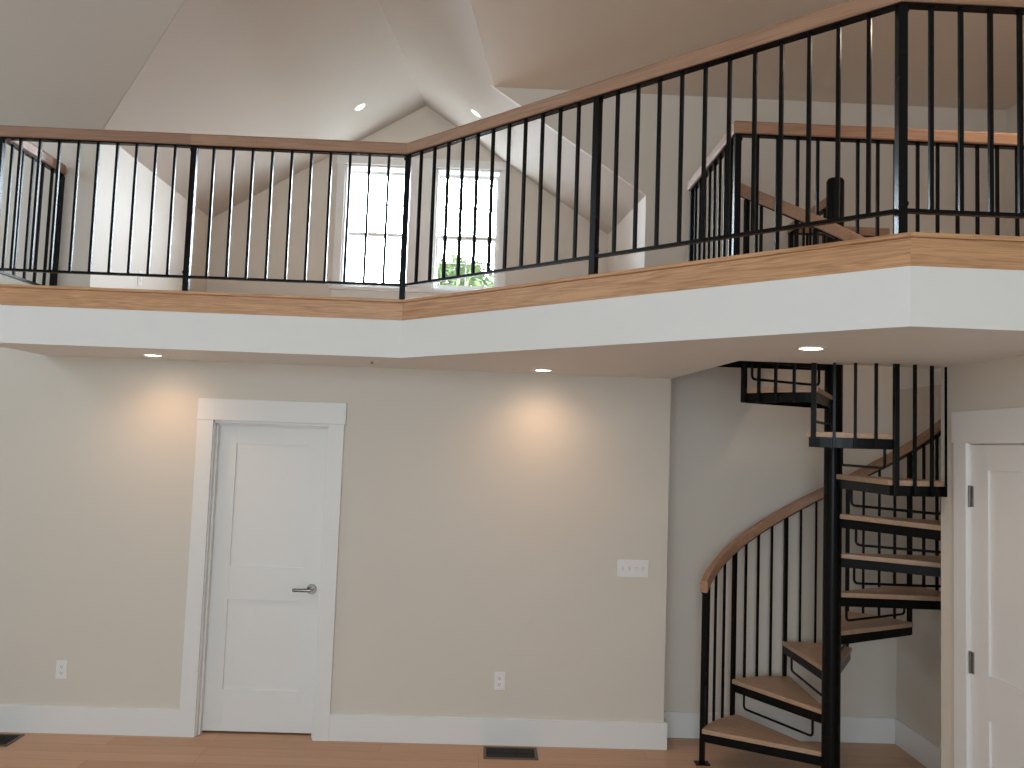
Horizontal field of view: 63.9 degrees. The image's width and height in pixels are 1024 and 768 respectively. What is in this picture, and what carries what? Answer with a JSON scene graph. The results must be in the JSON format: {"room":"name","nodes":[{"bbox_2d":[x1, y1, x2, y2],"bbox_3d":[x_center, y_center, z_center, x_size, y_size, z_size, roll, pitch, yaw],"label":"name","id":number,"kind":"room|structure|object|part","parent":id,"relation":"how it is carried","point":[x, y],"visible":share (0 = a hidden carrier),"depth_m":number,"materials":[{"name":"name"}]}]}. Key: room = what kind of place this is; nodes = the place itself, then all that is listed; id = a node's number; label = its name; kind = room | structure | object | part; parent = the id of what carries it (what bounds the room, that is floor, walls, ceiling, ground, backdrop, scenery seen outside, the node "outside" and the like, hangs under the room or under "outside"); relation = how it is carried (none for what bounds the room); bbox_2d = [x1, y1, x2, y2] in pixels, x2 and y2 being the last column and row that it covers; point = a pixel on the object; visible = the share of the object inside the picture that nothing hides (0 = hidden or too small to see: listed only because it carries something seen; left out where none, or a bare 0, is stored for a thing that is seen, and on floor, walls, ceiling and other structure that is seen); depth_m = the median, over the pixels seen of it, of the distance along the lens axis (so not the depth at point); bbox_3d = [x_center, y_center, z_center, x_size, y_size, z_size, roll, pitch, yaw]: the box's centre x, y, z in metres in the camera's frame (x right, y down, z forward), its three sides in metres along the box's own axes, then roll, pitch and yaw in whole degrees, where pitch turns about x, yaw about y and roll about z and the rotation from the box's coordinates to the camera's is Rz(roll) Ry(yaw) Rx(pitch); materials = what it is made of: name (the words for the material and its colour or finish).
{"room":"living room","nodes":[
{"label":"living room","id":0,"kind":"room"},
{"bbox_2d":[99,145,207,291],"bbox_3d":[-2.948,0.283,6.587,0.120,4.100,2.070,2,-4,-1],"label":"wall","id":1,"kind":"structure","parent":0,"point":[126,161],"depth_m":6.33,"materials":[{"name":"beige paint"}]},
{"bbox_2d":[137,270,142,285],"bbox_3d":[-2.836,-0.809,6.259,0.008,0.116,0.071,2,-4,-1],"label":"outlet","id":2,"kind":"object","parent":1,"relation":"attached to","point":[139,282],"visible":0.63,"depth_m":6.25,"materials":[{"name":"white plastic"}]},
{"bbox_2d":[0,0,425,217],"bbox_3d":[-3.236,-2.390,5.678,5.063,1.477,4.534,2,-4,-1],"label":"ceiling","id":3,"kind":"structure","parent":0,"point":[260,68],"depth_m":5.62,"materials":[{"name":"paint"}]},
{"bbox_2d":[354,103,365,110],"bbox_3d":[-1.332,-2.432,7.198,0.101,0.069,0.116,2,-4,-1],"label":"recessed light","id":4,"kind":"object","parent":3,"relation":"in","point":[361,106],"visible":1,"depth_m":7.20,"materials":[{"name":"white paint"}]},
{"bbox_2d":[0,141,670,722],"bbox_3d":[-2.342,0.302,5.619,6.806,3.972,0.350,2,-4,-1],"label":"wall","id":5,"kind":"structure","parent":0,"point":[487,519],"depth_m":5.43,"materials":[{"name":"beige paint"}]},
{"bbox_2d":[55,660,67,678],"bbox_3d":[-2.920,1.851,5.317,0.071,0.116,0.008,2,-4,-1],"label":"outlet","id":6,"kind":"object","parent":5,"relation":"attached to","point":[61,665],"visible":1,"depth_m":5.32,"materials":[{"name":"white plastic"}]},
{"bbox_2d":[0,704,178,736],"bbox_3d":[-3.978,2.126,5.266,3.658,0.170,0.018,2,-4,-1],"label":"baseboard","id":7,"kind":"structure","parent":5,"relation":"attached to","point":[13,718],"depth_m":5.29,"materials":[{"name":"white paint"}]},
{"bbox_2d":[178,398,346,740],"bbox_3d":[-1.632,1.208,5.447,0.980,2.192,0.144,2,-4,-1],"label":"door frame","id":8,"kind":"structure","parent":5,"relation":"attached to","point":[334,415],"depth_m":5.40,"materials":[{"name":"white paint"}]},
{"bbox_2d":[202,425,326,732],"bbox_3d":[-1.639,1.284,5.455,0.740,2.017,0.102,2,-4,-1],"label":"door","id":9,"kind":"structure","parent":5,"relation":"in","point":[263,610],"depth_m":5.47,"materials":[{"name":"white paint"}]},
{"bbox_3d":[-1.376,1.365,5.439,0.150,0.068,0.066,2,-4,-1],"label":"handle","id":10,"kind":"part","parent":9,"relation":"part of","materials":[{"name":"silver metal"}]},
{"bbox_2d":[494,672,504,689],"bbox_3d":[-0.081,1.949,5.385,0.071,0.116,0.008,2,-4,-1],"label":"outlet","id":11,"kind":"object","parent":5,"relation":"attached to","point":[499,677],"visible":1,"depth_m":5.38,"materials":[{"name":"white plastic"}]},
{"bbox_2d":[617,559,648,577],"bbox_3d":[0.801,1.225,5.452,0.207,0.113,0.019,2,-4,-1],"label":"switch plate","id":12,"kind":"object","parent":5,"relation":"attached to","point":[625,568],"visible":1,"depth_m":5.44,"materials":[{"name":"white plastic"}]},
{"bbox_2d":[328,711,940,767],"bbox_3d":[0.747,2.265,4.852,3.850,0.170,1.530,2,-4,-1],"label":"baseboard","id":13,"kind":"structure","parent":5,"relation":"attached to","point":[342,727],"depth_m":5.36,"materials":[{"name":"white paint"}]},
{"bbox_2d":[206,106,607,296],"bbox_3d":[-1.011,-0.266,7.788,4.006,5.500,0.150,2,-4,-1],"label":"wall","id":14,"kind":"structure","parent":0,"point":[424,122],"depth_m":7.79,"materials":[{"name":"beige paint"}]},
{"bbox_2d":[340,164,404,287],"bbox_3d":[-1.310,-1.493,7.860,0.590,1.185,0.140,2,-4,-1],"label":"window","id":15,"kind":"structure","parent":14,"relation":"in","point":[356,169],"depth_m":7.84,"materials":[{"name":"white paint"}]},
{"bbox_3d":[-1.321,-1.187,7.833,0.550,0.520,0.030,2,-4,-1],"label":"sash","id":16,"kind":"part","parent":15,"relation":"part of","materials":[{"name":"white paint"}]},
{"bbox_3d":[-1.303,-1.727,7.906,0.550,0.650,0.030,2,-4,-1],"label":"sash","id":17,"kind":"part","parent":15,"relation":"part of","materials":[{"name":"white paint"}]},
{"bbox_2d":[329,155,510,298],"bbox_3d":[-0.863,-1.468,7.847,1.675,1.365,0.185,2,-4,-1],"label":"window","id":18,"kind":"structure","parent":14,"relation":"in","point":[469,174],"depth_m":7.80,"materials":[{"name":"white paint"}]},
{"bbox_3d":[-0.442,-1.154,7.854,0.580,0.520,0.030,2,-4,-1],"label":"sash","id":19,"kind":"part","parent":18,"relation":"part of","materials":[{"name":"white paint"}]},
{"bbox_3d":[-0.424,-1.695,7.927,0.580,0.650,0.030,2,-4,-1],"label":"sash","id":20,"kind":"part","parent":18,"relation":"part of","materials":[{"name":"white paint"}]},
{"bbox_2d":[0,730,926,767],"bbox_3d":[-1.386,2.108,1.749,8.670,0.100,11.850,2,-4,-1],"label":"floor","id":21,"kind":"structure","parent":0,"point":[209,749],"depth_m":5.14,"materials":[{"name":"brown wood"}]},
{"bbox_2d":[0,734,24,746],"bbox_3d":[-3.276,2.223,5.131,0.345,0.006,0.200,2,-4,-1],"label":"floor vent","id":22,"kind":"object","parent":21,"relation":"in","point":[5,739],"visible":1,"depth_m":5.16,"materials":[{"name":"brown metal"}]},
{"bbox_2d":[1,735,17,744],"bbox_3d":[-3.276,2.224,5.131,0.309,0.004,0.164,2,-4,-1],"label":"grille","id":23,"kind":"object","parent":22,"relation":"attached to","point":[5,739],"depth_m":5.15,"materials":[{"name":"black metal"}]},
{"bbox_2d":[483,746,537,759],"bbox_3d":[-0.010,2.345,5.215,0.345,0.006,0.200,2,-4,-1],"label":"floor vent","id":24,"kind":"object","parent":21,"relation":"in","point":[489,752],"visible":1,"depth_m":5.21,"materials":[{"name":"brown metal"}]},
{"bbox_2d":[486,750,534,757],"bbox_3d":[-0.010,2.346,5.215,0.309,0.004,0.164,2,-4,-1],"label":"grille","id":25,"kind":"object","parent":24,"relation":"attached to","point":[489,753],"depth_m":5.20,"materials":[{"name":"black metal"}]},
{"bbox_2d":[694,177,946,767],"bbox_3d":[1.891,0.568,4.930,1.630,3.645,1.681,2,-4,-1],"label":"spiral staircase","id":26,"kind":"structure","parent":21,"relation":"on","point":[827,660],"depth_m":4.84,"materials":[{"name":"black metal"}]},
{"bbox_3d":[1.194,2.385,5.160,0.090,0.006,0.070,2,-4,-1],"label":"foot plate","id":27,"kind":"part","parent":26,"relation":"part of","materials":[{"name":"black metal"}]},
{"bbox_3d":[1.214,1.847,5.197,0.030,1.084,0.030,0,-5,32],"label":"newel post","id":28,"kind":"part","parent":26,"relation":"part of","materials":[{"name":"black metal"}]},
{"bbox_3d":[1.474,1.694,5.459,0.025,1.141,0.025,4,-5,-31],"label":"post","id":29,"kind":"part","parent":26,"relation":"part of","materials":[{"name":"black metal"}]},
{"bbox_3d":[1.296,-0.466,4.559,0.025,1.141,0.025,4,-5,-31],"label":"post","id":30,"kind":"part","parent":26,"relation":"part of","materials":[{"name":"black metal"}]},
{"bbox_3d":[1.597,2.222,5.132,0.708,0.052,0.406,0,-5,28],"label":"tread frame","id":31,"kind":"part","parent":26,"relation":"part of","materials":[{"name":"black metal"}]},
{"bbox_3d":[1.545,-0.131,4.745,0.707,0.052,0.409,2,-4,-1],"label":"tread frame","id":32,"kind":"part","parent":26,"relation":"part of","materials":[{"name":"black metal"}]},
{"bbox_3d":[1.671,1.996,5.178,0.409,0.052,0.707,2,-4,-1],"label":"tread frame","id":33,"kind":"part","parent":26,"relation":"part of","materials":[{"name":"black metal"}]},
{"bbox_3d":[1.860,1.485,5.585,0.025,1.141,0.025,2,-4,-1],"label":"post","id":34,"kind":"part","parent":26,"relation":"part of","materials":[{"name":"black metal"}]},
{"bbox_3d":[1.566,0.097,4.662,0.406,0.052,0.708,0,-5,28],"label":"tread frame","id":35,"kind":"part","parent":26,"relation":"part of","materials":[{"name":"black metal"}]},
{"bbox_3d":[1.574,-0.244,4.271,0.025,1.141,0.025,0,-5,29],"label":"post","id":36,"kind":"part","parent":26,"relation":"part of","materials":[{"name":"black metal"}]},
{"bbox_3d":[2.050,1.778,5.202,0.407,0.052,0.708,2,-4,-1],"label":"tread frame","id":37,"kind":"part","parent":26,"relation":"part of","materials":[{"name":"black metal"}]},
{"bbox_3d":[1.952,0.091,4.920,1.526,2.466,1.574,2,-4,-1],"label":"handrail","id":38,"kind":"part","parent":26,"relation":"part of","materials":[{"name":"brown wood"}]},
{"bbox_2d":[787,198,889,247],"bbox_3d":[2.281,-0.733,5.445,0.711,0.780,0.838,2,-4,-1],"label":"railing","id":39,"kind":"object","parent":26,"relation":"on","point":[866,232],"visible":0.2,"depth_m":5.72,"materials":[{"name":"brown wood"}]},
{"bbox_3d":[1.938,-0.697,5.714,0.030,0.720,0.030,2,-4,-1],"label":"post","id":40,"kind":"part","parent":39,"relation":"part of","materials":[{"name":"black metal"}]},
{"bbox_3d":[2.252,1.261,5.509,0.025,1.141,0.025,0,-5,29],"label":"post","id":41,"kind":"part","parent":26,"relation":"part of","materials":[{"name":"black metal"}]},
{"bbox_3d":[1.737,0.324,4.502,0.407,0.052,0.708,2,-4,-1],"label":"tread frame","id":42,"kind":"part","parent":26,"relation":"part of","materials":[{"name":"black metal"}]},
{"bbox_3d":[2.238,1.544,5.074,0.406,0.052,0.708,0,-5,28],"label":"tread frame","id":43,"kind":"part","parent":26,"relation":"part of","materials":[{"name":"black metal"}]},
{"bbox_3d":[2.100,0.569,4.495,0.409,0.052,0.707,2,-4,-1],"label":"tread frame","id":44,"kind":"part","parent":26,"relation":"part of","materials":[{"name":"black metal"}]},
{"bbox_3d":[2.271,0.816,4.625,0.406,0.052,0.708,4,-5,-30],"label":"tread frame","id":45,"kind":"part","parent":26,"relation":"part of","materials":[{"name":"black metal"}]},
{"bbox_3d":[2.293,1.053,4.670,0.708,0.052,0.407,2,-4,-1],"label":"tread frame","id":46,"kind":"part","parent":26,"relation":"part of","materials":[{"name":"black metal"}]},
{"bbox_3d":[2.275,1.309,5.024,0.707,0.052,0.409,2,-4,-1],"label":"tread frame","id":47,"kind":"part","parent":26,"relation":"part of","materials":[{"name":"black metal"}]},
{"bbox_3d":[1.949,-0.006,4.162,0.025,1.141,0.025,2,-4,-1],"label":"post","id":48,"kind":"part","parent":26,"relation":"part of","materials":[{"name":"black metal"}]},
{"bbox_3d":[2.546,1.021,5.253,0.025,1.141,0.025,4,-5,-31],"label":"post","id":49,"kind":"part","parent":26,"relation":"part of","materials":[{"name":"black metal"}]},
{"bbox_2d":[0,266,1023,388],"bbox_3d":[0.225,-0.193,5.322,6.655,0.220,4.822,2,-4,-1],"label":"ceiling","id":50,"kind":"structure","parent":0,"point":[924,317],"depth_m":4.00,"materials":[{"name":"white paint"}]},
{"bbox_2d":[141,354,164,356],"bbox_3d":[-2.259,-0.190,5.164,0.140,0.025,0.140,2,-4,-1],"label":"recessed light","id":51,"kind":"object","parent":50,"relation":"in","point":[154,355],"visible":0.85,"depth_m":5.17,"materials":[{"name":"white paint"}]},
{"bbox_2d":[532,369,553,371],"bbox_3d":[0.199,-0.097,5.243,0.140,0.025,0.140,2,-4,-1],"label":"recessed light","id":52,"kind":"object","parent":50,"relation":"in","point":[544,370],"visible":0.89,"depth_m":5.22,"materials":[{"name":"white paint"}]},
{"bbox_2d":[794,346,827,349],"bbox_3d":[1.331,-0.168,3.652,0.140,0.025,0.140,2,-4,-1],"label":"recessed light","id":53,"kind":"object","parent":50,"relation":"in","point":[801,347],"visible":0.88,"depth_m":3.64,"materials":[{"name":"white paint"}]},
{"bbox_2d":[379,0,644,234],"bbox_3d":[-0.013,-2.087,5.934,2.242,1.563,4.150,2,-4,-1],"label":"ceiling","id":54,"kind":"structure","parent":0,"point":[439,41],"depth_m":6.33,"materials":[{"name":"paint"}]},
{"bbox_2d":[470,109,481,117],"bbox_3d":[-0.304,-2.283,6.912,0.098,0.073,0.116,2,-4,-1],"label":"recessed light","id":55,"kind":"object","parent":54,"relation":"in","point":[472,110],"visible":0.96,"depth_m":6.91,"materials":[{"name":"white paint"}]},
{"bbox_2d":[607,197,644,271],"bbox_3d":[0.932,0.433,6.748,0.120,4.100,1.930,2,-4,-1],"label":"wall","id":56,"kind":"structure","parent":0,"point":[624,234],"depth_m":6.61,"materials":[{"name":"beige paint"}]},
{"bbox_2d":[470,0,1023,109],"bbox_3d":[1.708,-2.147,4.925,4.096,0.142,2.040,2,-4,-1],"label":"ceiling","id":57,"kind":"structure","parent":0,"point":[530,44],"depth_m":5.16,"materials":[{"name":"beige paint"}]},
{"bbox_2d":[491,85,1006,717],"bbox_3d":[1.645,0.180,5.846,3.764,4.530,0.120,2,-4,-1],"label":"wall","id":58,"kind":"structure","parent":0,"point":[733,464],"depth_m":5.78,"materials":[{"name":"beige paint"}]},
{"bbox_2d":[896,384,940,747],"bbox_3d":[2.565,1.196,4.913,0.535,2.440,1.650,2,-4,-1],"label":"wall","id":59,"kind":"structure","parent":0,"point":[918,654],"depth_m":5.42,"materials":[{"name":"beige paint"}]},
{"bbox_2d":[911,237,1023,269],"bbox_3d":[1.859,-0.461,2.974,0.849,0.102,0.024,2,-4,-1],"label":"trim","id":60,"kind":"structure","parent":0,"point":[934,252],"depth_m":2.96,"materials":[{"name":"brown wood"}]},
{"bbox_2d":[941,100,1023,767],"bbox_3d":[3.061,-0.541,1.050,1.455,5.400,9.860,2,-4,-1],"label":"wall","id":61,"kind":"structure","parent":0,"point":[996,383],"depth_m":4.12,"materials":[{"name":"beige paint"}]},
{"bbox_2d":[910,232,1023,241],"bbox_3d":[1.860,-0.522,2.973,0.852,0.018,0.034,2,-4,-1],"label":"trim","id":62,"kind":"structure","parent":61,"relation":"attached to","point":[913,234],"depth_m":2.95,"materials":[{"name":"brown wood"}]},
{"bbox_2d":[951,407,1023,767],"bbox_3d":[2.257,1.204,3.501,0.146,2.205,1.110,2,-4,-1],"label":"door frame","id":63,"kind":"structure","parent":61,"relation":"attached to","point":[1006,425],"depth_m":3.97,"materials":[{"name":"white paint"}]},
{"bbox_2d":[968,445,1023,767],"bbox_3d":[2.219,1.279,3.505,0.048,2.029,0.870,2,-4,-1],"label":"door","id":64,"kind":"structure","parent":61,"relation":"in","point":[996,490],"depth_m":3.75,"materials":[{"name":"white paint"}]},
{"bbox_3d":[0.241,-0.362,5.345,6.635,0.120,4.802,2,-4,-1],"label":"floor","id":65,"kind":"structure","parent":0,"visible":0},
{"bbox_2d":[0,140,65,285],"bbox_3d":[-3.038,-1.028,5.150,0.060,0.948,0.720,2,-4,-1],"label":"loft railing","id":66,"kind":"object","parent":65,"relation":"on","point":[30,150],"visible":0.81,"depth_m":5.24,"materials":[{"name":"black metal"},{"name":"wood"}]},
{"bbox_3d":[-3.052,-0.648,5.137,0.024,0.014,0.660,2,-4,-1],"label":"rail","id":67,"kind":"part","parent":66,"relation":"part of","materials":[{"name":"black metal"}]},
{"bbox_3d":[-3.022,-1.467,5.173,0.060,0.068,0.703,2,-4,-1],"label":"handrail","id":68,"kind":"part","parent":66,"relation":"part of","materials":[{"name":"brown wood"}]},
{"bbox_3d":[-3.048,-0.966,5.490,0.034,0.872,0.034,2,-4,-1],"label":"post","id":69,"kind":"part","parent":66,"relation":"part of","materials":[{"name":"black metal"}]},
{"bbox_2d":[0,284,402,319],"bbox_3d":[-1.857,-0.467,4.775,2.456,0.102,0.024,2,-4,-1],"label":"trim","id":70,"kind":"structure","parent":65,"relation":"attached to","point":[8,295],"depth_m":4.76,"materials":[{"name":"brown wood"}]},
{"bbox_2d":[0,0,1023,299],"bbox_3d":[-0.260,-0.993,4.223,5.635,0.948,1.010,0,-4,22],"label":"loft railing","id":71,"kind":"object","parent":65,"relation":"on","point":[838,16],"visible":0.98,"depth_m":3.97,"materials":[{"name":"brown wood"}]},
{"bbox_3d":[-3.030,-1.012,4.819,0.034,0.872,0.034,2,-4,-1],"label":"post","id":72,"kind":"part","parent":71,"relation":"part of","materials":[{"name":"black metal"}]},
{"bbox_3d":[-2.471,-1.469,4.865,1.147,0.068,0.060,2,-4,-1],"label":"handrail","id":73,"kind":"part","parent":71,"relation":"part of","materials":[{"name":"brown wood"}]},
{"bbox_3d":[-1.900,-0.970,4.845,0.034,0.872,0.034,2,-4,-1],"label":"post","id":74,"kind":"part","parent":71,"relation":"part of","materials":[{"name":"black metal"}]},
{"bbox_3d":[-1.251,-1.423,4.893,1.294,0.068,0.060,2,-4,-1],"label":"handrail","id":75,"kind":"part","parent":71,"relation":"part of","materials":[{"name":"brown wood"}]},
{"bbox_3d":[-0.634,-0.923,4.875,0.034,0.872,0.034,2,-4,-1],"label":"post","id":76,"kind":"part","parent":71,"relation":"part of","materials":[{"name":"black metal"}]},
{"bbox_3d":[-0.267,-0.614,4.196,5.610,0.014,0.966,0,-4,22],"label":"rail","id":77,"kind":"part","parent":71,"relation":"part of","materials":[{"name":"black metal"}]},
{"bbox_3d":[0.404,-0.950,3.957,0.034,0.872,0.034,-1,-5,41],"label":"post","id":78,"kind":"part","parent":71,"relation":"part of","materials":[{"name":"black metal"}]},
{"bbox_3d":[0.421,-1.427,3.990,2.795,0.068,0.060,-1,-5,41],"label":"handrail","id":79,"kind":"part","parent":71,"relation":"part of","materials":[{"name":"brown wood"}]},
{"bbox_3d":[1.441,-0.977,3.039,0.034,0.872,0.034,2,-4,-1],"label":"post","id":80,"kind":"part","parent":71,"relation":"part of","materials":[{"name":"black metal"}]},
{"bbox_3d":[1.880,-1.438,3.082,0.868,0.068,0.060,2,-4,-1],"label":"handrail","id":81,"kind":"part","parent":71,"relation":"part of","materials":[{"name":"brown wood"}]},
{"bbox_2d":[402,232,910,319],"bbox_3d":[0.403,-0.449,3.884,2.781,0.102,0.024,-2,-5,42],"label":"trim","id":82,"kind":"structure","parent":65,"relation":"attached to","point":[897,252],"depth_m":3.55,"materials":[{"name":"brown wood"}]},
{"bbox_2d":[688,121,1019,260],"bbox_3d":[2.046,-0.866,4.872,1.788,0.948,1.028,2,-4,-1],"label":"railing","id":83,"kind":"object","parent":65,"relation":"on","point":[740,130],"visible":0.44,"depth_m":4.40,"materials":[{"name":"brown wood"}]},
{"bbox_3d":[1.168,-0.826,5.342,0.034,0.872,0.034,2,-4,-1],"label":"post","id":84,"kind":"part","parent":83,"relation":"part of","materials":[{"name":"black metal"}]},
{"bbox_3d":[1.198,-1.337,4.882,0.060,0.068,1.028,2,-4,-1],"label":"handrail","id":85,"kind":"part","parent":83,"relation":"part of","materials":[{"name":"brown wood"}]},
{"bbox_3d":[1.194,-0.893,4.366,0.034,0.872,0.034,2,-4,-1],"label":"post","id":86,"kind":"part","parent":83,"relation":"part of","materials":[{"name":"black metal"}]},
{"bbox_3d":[2.074,-1.338,4.420,1.788,0.068,0.060,2,-4,-1],"label":"handrail","id":87,"kind":"part","parent":83,"relation":"part of","materials":[{"name":"brown wood"}]},
{"bbox_3d":[2.061,-0.861,4.387,0.034,0.872,0.034,2,-4,-1],"label":"post","id":88,"kind":"part","parent":83,"relation":"part of","materials":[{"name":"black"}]},
{"label":"outside","id":89,"kind":"structure","parent":0,"visible":0},
{"bbox_3d":[-1.391,6.452,48.903,120.000,0.200,81.500,2,-4,-1],"label":"ground","id":90,"kind":"structure","parent":89,"visible":0},
{"bbox_2d":[437,254,492,286],"bbox_3d":[-1.125,0.753,15.487,2.099,6.537,2.151,2,-4,-1],"label":"tree","id":91,"kind":"object","parent":90,"relation":"on","point":[482,281],"visible":0.11,"depth_m":15.10,"materials":[{"name":"green plant"}]}
]}

